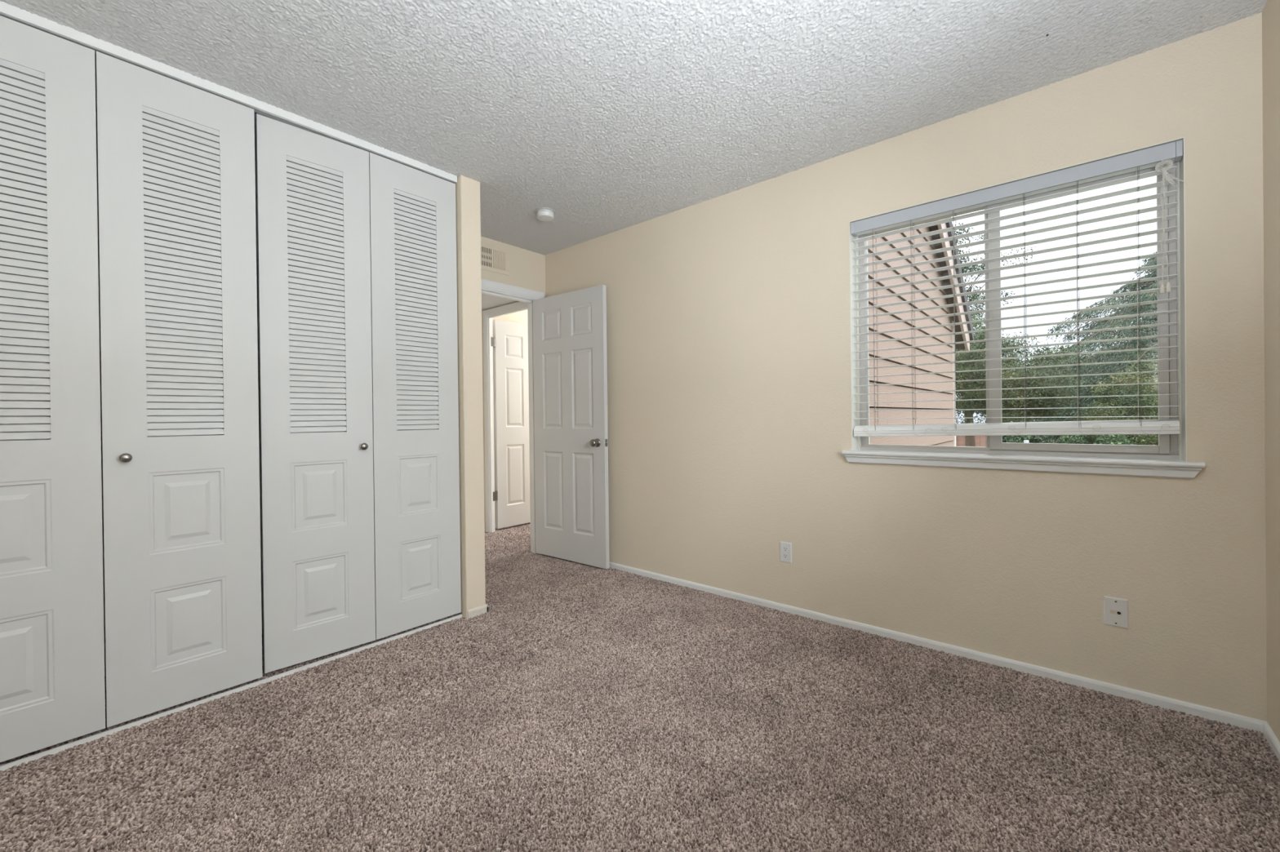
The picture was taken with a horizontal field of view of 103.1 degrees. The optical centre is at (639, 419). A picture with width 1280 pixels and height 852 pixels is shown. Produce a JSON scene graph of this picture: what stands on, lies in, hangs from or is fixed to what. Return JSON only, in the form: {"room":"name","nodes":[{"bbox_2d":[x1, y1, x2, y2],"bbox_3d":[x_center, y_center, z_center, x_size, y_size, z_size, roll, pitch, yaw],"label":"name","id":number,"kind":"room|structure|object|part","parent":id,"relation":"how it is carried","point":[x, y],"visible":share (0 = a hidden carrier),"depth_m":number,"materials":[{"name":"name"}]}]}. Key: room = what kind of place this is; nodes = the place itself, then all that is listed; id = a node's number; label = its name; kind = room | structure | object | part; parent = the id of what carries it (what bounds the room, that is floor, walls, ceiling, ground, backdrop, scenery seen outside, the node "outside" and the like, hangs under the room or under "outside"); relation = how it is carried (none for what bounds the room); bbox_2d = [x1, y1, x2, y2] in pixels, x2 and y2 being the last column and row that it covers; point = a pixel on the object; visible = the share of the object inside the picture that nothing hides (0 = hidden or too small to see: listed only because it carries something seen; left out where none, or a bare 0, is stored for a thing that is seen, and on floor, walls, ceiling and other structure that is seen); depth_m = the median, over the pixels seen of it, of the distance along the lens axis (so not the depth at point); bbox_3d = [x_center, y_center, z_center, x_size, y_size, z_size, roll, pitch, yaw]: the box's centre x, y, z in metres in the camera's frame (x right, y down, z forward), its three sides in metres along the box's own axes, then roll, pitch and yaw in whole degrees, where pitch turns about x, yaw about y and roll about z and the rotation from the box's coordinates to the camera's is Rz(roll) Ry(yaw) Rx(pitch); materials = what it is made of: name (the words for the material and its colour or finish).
{"room":"empty bedroom","nodes":[
{"label":"empty bedroom","id":0,"kind":"room"},
{"bbox_2d":[453,174,485,618],"bbox_3d":[-1.213,-0.074,3.078,0.750,2.540,0.121,0,0,40],"label":"wall partition","id":1,"kind":"structure","parent":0,"point":[468,208],"depth_m":2.82,"materials":[{"name":"beige paint"}]},
{"bbox_2d":[0,15,262,762],"bbox_3d":[-1.887,-0.103,1.778,0.066,2.372,0.903,0,0,40],"label":"door","id":2,"kind":"structure","parent":1,"relation":"in","point":[175,159],"depth_m":1.81,"materials":[{"name":"grey paint"}]},
{"bbox_3d":[-1.835,0.136,1.812,0.034,0.033,0.033,0,0,40],"label":"knob","id":3,"kind":"part","parent":2,"relation":"part of","materials":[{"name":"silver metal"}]},
{"bbox_2d":[0,0,457,182],"bbox_3d":[-1.938,-1.313,1.762,0.062,0.035,2.792,0,0,40],"label":"trim","id":4,"kind":"structure","parent":1,"relation":"attached to","point":[12,12],"depth_m":1.99,"materials":[{"name":"white paint"}]},
{"bbox_2d":[255,113,461,673],"bbox_3d":[-1.301,-0.113,2.476,0.078,2.372,0.893,0,0,42],"label":"door","id":5,"kind":"structure","parent":1,"relation":"in","point":[357,247],"depth_m":2.40,"materials":[{"name":"grey paint"}]},
{"bbox_3d":[-1.318,0.128,2.423,0.034,0.033,0.033,0,0,44],"label":"knob","id":6,"kind":"part","parent":5,"relation":"part of","materials":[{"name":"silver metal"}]},
{"bbox_2d":[466,604,488,618],"bbox_3d":[-1.192,1.077,3.084,0.759,0.049,0.126,0,0,40],"label":"baseboard","id":7,"kind":"structure","parent":1,"relation":"attached to","point":[472,613],"depth_m":2.83,"materials":[{"name":"white paint"}]},
{"bbox_2d":[481,293,516,311],"bbox_3d":[-1.670,-1.114,4.296,1.295,0.100,1.190,0,0,40],"label":"ceiling","id":8,"kind":"structure","parent":0,"point":[488,302],"depth_m":4.60,"materials":[{"name":"white paint"}]},
{"bbox_2d":[481,301,518,531],"bbox_3d":[-1.258,-0.080,4.769,1.295,2.540,0.043,0,0,40],"label":"wall","id":9,"kind":"structure","parent":0,"point":[517,301],"depth_m":4.97,"materials":[{"name":"beige paint"}]},
{"bbox_2d":[482,301,527,533],"bbox_3d":[-1.154,0.016,4.671,0.902,2.157,0.063,0,0,40],"label":"door frame","id":10,"kind":"structure","parent":9,"relation":"attached to","point":[519,306],"depth_m":4.91,"materials":[{"name":"white paint"}]},
{"bbox_2d":[490,319,530,528],"bbox_3d":[-1.187,0.041,5.254,0.052,2.056,0.822,0,0,40],"label":"door","id":11,"kind":"structure","parent":10,"relation":"in","point":[509,342],"depth_m":5.11,"materials":[{"name":"white paint"}]},
{"bbox_2d":[480,236,545,518],"bbox_3d":[-1.625,-0.074,4.147,1.265,2.540,7.000,0,0,40],"label":"wall","id":12,"kind":"structure","parent":0,"point":[526,268],"depth_m":4.03,"materials":[{"name":"beige paint"}]},
{"bbox_2d":[480,242,509,275],"bbox_3d":[-1.119,-1.203,3.772,0.006,0.195,0.344,0,0,40],"label":"air vent","id":13,"kind":"object","parent":12,"relation":"in","point":[493,259],"visible":0.66,"depth_m":3.81,"materials":[{"name":"beige metal"}]},
{"bbox_3d":[-1.150,-1.200,3.737,0.001,0.066,0.137,0,0,40],"label":"damper blade","id":14,"kind":"part","parent":13,"relation":"part of","materials":[{"name":"beige metal"}]},
{"bbox_3d":[-1.061,-1.205,3.841,0.001,0.134,0.113,0,0,40],"label":"damper blade","id":15,"kind":"part","parent":13,"relation":"part of","materials":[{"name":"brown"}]},
{"bbox_2d":[481,278,544,554],"bbox_3d":[-1.119,0.033,3.848,0.146,2.130,0.918,0,0,40],"label":"door frame","id":16,"kind":"structure","parent":12,"relation":"attached to","point":[489,287],"depth_m":4.13,"materials":[{"name":"white paint"}]},
{"bbox_2d":[532,284,609,568],"bbox_3d":[-0.547,0.055,3.866,0.778,2.032,0.145,0,0,38],"label":"door","id":17,"kind":"structure","parent":16,"relation":"attached to","point":[570,360],"depth_m":3.83,"materials":[{"name":"white paint"}]},
{"bbox_3d":[-0.327,0.167,3.644,0.062,0.062,0.064,0,0,38],"label":"knob","id":18,"kind":"part","parent":17,"relation":"part of","materials":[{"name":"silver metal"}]},
{"bbox_2d":[0,0,1267,255],"bbox_3d":[-0.618,-1.393,1.450,4.005,0.105,4.233,0,0,40],"label":"ceiling","id":19,"kind":"structure","parent":0,"point":[608,116],"depth_m":1.96,"materials":[{"name":"white paint"}]},
{"bbox_2d":[534,207,555,221],"bbox_3d":[-0.614,-1.327,3.291,0.132,0.051,0.132,0,0,40],"label":"smoke detector","id":20,"kind":"object","parent":19,"relation":"attached to","point":[544,214],"visible":1,"depth_m":3.25,"materials":[{"name":"grey plastic"}]},
{"bbox_2d":[0,522,1279,851],"bbox_3d":[-0.145,1.087,2.900,5.200,0.014,7.000,0,0,40],"label":"floor","id":21,"kind":"structure","parent":0,"point":[589,708],"depth_m":1.65,"materials":[{"name":"brown carpet"}]},
{"bbox_2d":[0,614,462,771],"bbox_3d":[-1.896,1.105,1.759,0.009,0.019,2.791,0,0,40],"label":"trim","id":22,"kind":"structure","parent":21,"relation":"on","point":[54,751],"depth_m":1.98,"materials":[{"name":"white paint"}]},
{"bbox_2d":[545,12,1266,721],"bbox_3d":[0.723,-0.097,3.008,4.005,2.540,0.150,0,0,40],"label":"wall","id":23,"kind":"structure","parent":0,"point":[728,315],"depth_m":2.34,"materials":[{"name":"beige paint"}]},
{"bbox_2d":[779,541,791,563],"bbox_3d":[0.814,0.742,2.838,0.069,0.114,0.008,0,0,40],"label":"wall outlet","id":24,"kind":"object","parent":23,"relation":"attached to","point":[785,548],"visible":1,"depth_m":2.83,"materials":[{"name":"white plastic"}]},
{"bbox_2d":[782,553,788,558],"bbox_3d":[0.812,0.762,2.837,0.033,0.025,0.002,0,0,40],"label":"receptacle","id":25,"kind":"object","parent":24,"relation":"attached to","point":[784,555],"depth_m":2.83,"materials":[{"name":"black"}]},
{"bbox_2d":[782,546,788,551],"bbox_3d":[0.812,0.723,2.837,0.033,0.025,0.002,0,0,40],"label":"receptacle","id":26,"kind":"object","parent":24,"relation":"attached to","point":[784,548],"depth_m":2.83,"materials":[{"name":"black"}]},
{"bbox_2d":[608,561,1266,733],"bbox_3d":[0.685,1.059,2.950,3.788,0.043,0.012,0,0,40],"label":"baseboard","id":27,"kind":"structure","parent":23,"relation":"attached to","point":[1242,722],"depth_m":2.21,"materials":[{"name":"white paint"}]},
{"bbox_2d":[841,137,1204,479],"bbox_3d":[1.573,-0.402,2.272,1.254,1.234,0.217,0,0,40],"label":"window","id":28,"kind":"structure","parent":23,"relation":"in","point":[1168,459],"depth_m":2.12,"materials":[{"name":"grey plastic"}]},
{"bbox_2d":[850,139,1186,436],"bbox_3d":[1.549,-0.464,2.239,1.176,1.094,0.084,0,0,40],"label":"window blind","id":29,"kind":"object","parent":28,"relation":"attached to","point":[1171,153],"visible":1,"depth_m":2.14,"materials":[{"name":"grey plastic"}]},
{"bbox_3d":[1.151,-0.438,2.560,0.056,1.043,0.030,-1,0,33],"label":"lift cord","id":30,"kind":"part","parent":29,"relation":"part of","materials":[{"name":"white fabric"}]},
{"bbox_3d":[1.184,-0.451,2.555,0.009,1.018,0.052,0,0,40],"label":"ladder cord","id":31,"kind":"part","parent":29,"relation":"part of","materials":[{"name":"white fabric"}]},
{"bbox_3d":[1.316,-0.455,2.443,0.008,1.014,0.052,0,0,40],"label":"ladder cord","id":32,"kind":"part","parent":29,"relation":"part of","materials":[{"name":"white fabric"}]},
{"bbox_3d":[1.323,-0.441,2.402,0.028,1.040,0.089,-1,0,-30],"label":"lift cord","id":33,"kind":"part","parent":29,"relation":"part of","materials":[{"name":"white fabric"}]},
{"bbox_3d":[1.414,-0.444,2.336,0.056,1.035,0.030,-1,0,33],"label":"lift cord","id":34,"kind":"part","parent":29,"relation":"part of","materials":[{"name":"white fabric"}]},
{"bbox_3d":[1.448,-0.458,2.330,0.007,1.010,0.052,0,0,40],"label":"ladder cord","id":35,"kind":"part","parent":29,"relation":"part of","materials":[{"name":"white fabric"}]},
{"bbox_3d":[1.607,-0.449,2.171,0.061,1.030,0.030,-1,0,33],"label":"lift cord","id":36,"kind":"part","parent":29,"relation":"part of","materials":[{"name":"white fabric"}]},
{"bbox_3d":[1.551,0.042,2.249,1.152,0.082,0.054,0,0,40],"label":"rail","id":37,"kind":"part","parent":29,"relation":"part of","materials":[{"name":"white plastic"}]},
{"bbox_3d":[1.642,-0.462,2.164,0.006,1.004,0.052,0,0,40],"label":"ladder cord","id":38,"kind":"part","parent":29,"relation":"part of","materials":[{"name":"white fabric"}]},
{"bbox_3d":[1.773,-0.465,2.052,0.009,1.000,0.052,0,0,39],"label":"ladder cord","id":39,"kind":"part","parent":29,"relation":"part of","materials":[{"name":"white fabric"}]},
{"bbox_3d":[1.774,-0.452,2.017,0.027,1.026,0.075,-1,0,-27],"label":"lift cord","id":40,"kind":"part","parent":29,"relation":"part of","materials":[{"name":"white fabric"}]},
{"bbox_3d":[1.905,-0.468,1.940,0.011,0.996,0.052,0,0,40],"label":"ladder cord","id":41,"kind":"part","parent":29,"relation":"part of","materials":[{"name":"white fabric"}]},
{"bbox_3d":[1.913,-0.455,1.898,0.028,1.022,0.089,-1,0,-30],"label":"lift cord","id":42,"kind":"part","parent":29,"relation":"part of","materials":[{"name":"white fabric"}]},
{"bbox_3d":[1.941,-0.734,1.856,0.079,0.464,0.016,0,0,40],"label":"pull cord","id":43,"kind":"part","parent":29,"relation":"part of","materials":[{"name":"white fabric"}]},
{"bbox_3d":[1.556,0.165,2.246,1.254,0.018,0.144,0,0,40],"label":"sill","id":44,"kind":"part","parent":28,"relation":"part of","materials":[{"name":"white paint"}]},
{"bbox_3d":[1.809,-0.429,2.132,0.569,1.122,0.029,0,0,40],"label":"sliding sash","id":45,"kind":"part","parent":28,"relation":"part of","materials":[{"name":"grey plastic"}]},
{"bbox_2d":[1103,595,1128,628],"bbox_3d":[1.839,0.745,1.963,0.070,0.112,0.008,0,0,40],"label":"cable wall plate","id":46,"kind":"object","parent":23,"relation":"attached to","point":[1115,610],"visible":1,"depth_m":1.96,"materials":[{"name":"white plastic"}]},
{"bbox_2d":[1262,0,1279,742],"bbox_3d":[0.829,-0.087,0.135,0.100,2.540,4.083,0,0,40],"label":"wall","id":47,"kind":"structure","parent":0,"point":[1271,11],"depth_m":1.65,"materials":[{"name":"beige paint"}]},
{"bbox_2d":[1262,722,1279,761],"bbox_3d":[0.828,1.068,0.209,0.012,0.043,3.971,0,0,40],"label":"baseboard","id":48,"kind":"structure","parent":47,"relation":"attached to","point":[1270,736],"depth_m":1.65,"materials":[{"name":"white paint"}]},
{"label":"outside","id":49,"kind":"structure","parent":0,"visible":0},
{"bbox_3d":[16.631,1.218,27.172,90.000,0.050,57.100,0,0,40],"label":"ground","id":50,"kind":"structure","parent":49,"visible":0},
{"bbox_2d":[867,217,973,446],"bbox_3d":[1.493,-1.325,5.689,3.160,5.849,4.940,0,0,40],"label":"neighboring building","id":51,"kind":"structure","parent":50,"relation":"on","point":[950,441],"depth_m":4.79,"materials":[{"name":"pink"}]},
{"bbox_2d":[955,435,986,447],"bbox_3d":[9.041,0.799,13.633,2.850,1.070,0.062,-1,0,0],"label":"wooden fence","id":52,"kind":"object","parent":50,"relation":"on","point":[980,441],"visible":0.02,"depth_m":13.60,"materials":[{"name":"brown wood"}]},
{"bbox_2d":[955,307,1030,446],"bbox_3d":[8.284,-0.716,12.420,2.254,4.139,2.210,-1,0,-9],"label":"leafy tree","id":53,"kind":"object","parent":50,"relation":"on","point":[969,440],"visible":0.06,"depth_m":12.35,"materials":[{"name":"green plant"}]},
{"bbox_2d":[954,222,1035,318],"bbox_3d":[9.070,-2.676,14.851,3.640,8.015,3.628,-1,0,-15],"label":"tree","id":54,"kind":"object","parent":50,"relation":"on","point":[964,269],"visible":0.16,"depth_m":14.00,"materials":[{"name":"green plant"}]},
{"bbox_2d":[955,332,1088,422],"bbox_3d":[7.351,-0.210,10.316,2.299,3.168,2.263,-1,0,10],"label":"tree","id":55,"kind":"object","parent":50,"relation":"on","point":[1017,383],"visible":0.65,"depth_m":9.85,"materials":[{"name":"green plant"}]},
{"bbox_2d":[1002,435,1042,443],"bbox_3d":[6.427,0.744,8.539,0.793,1.319,0.841,-1,0,-34],"label":"bush","id":56,"kind":"object","parent":50,"relation":"on","point":[1011,438],"visible":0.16,"depth_m":8.48,"materials":[{"name":"green plant"}]},
{"bbox_2d":[976,342,1121,422],"bbox_3d":[26.266,-1.740,31.249,9.687,5.754,8.755,-1,0,-5],"label":"tree","id":57,"kind":"object","parent":50,"relation":"on","point":[1057,350],"visible":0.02,"depth_m":30.04,"materials":[{"name":"green plant"}]},
{"bbox_2d":[1027,249,1158,444],"bbox_3d":[18.920,-1.863,17.046,11.710,9.664,12.115,-1,0,10],"label":"cedar tree","id":58,"kind":"object","parent":50,"relation":"on","point":[1150,296],"visible":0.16,"depth_m":17.26,"materials":[{"name":"green plant"}]},
{"bbox_2d":[1059,434,1137,444],"bbox_3d":[7.287,0.774,8.039,1.006,1.241,1.007,0,0,40],"label":"bush","id":59,"kind":"object","parent":50,"relation":"on","point":[1070,439],"visible":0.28,"depth_m":7.93,"materials":[{"name":"green plant"}]},
{"bbox_2d":[1071,356,1158,445],"bbox_3d":[9.561,0.063,9.698,1.854,2.584,2.196,-1,0,-26],"label":"autumn tree","id":60,"kind":"object","parent":50,"relation":"on","point":[1140,439],"visible":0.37,"depth_m":9.64,"materials":[{"name":"green plant"}]}
]}

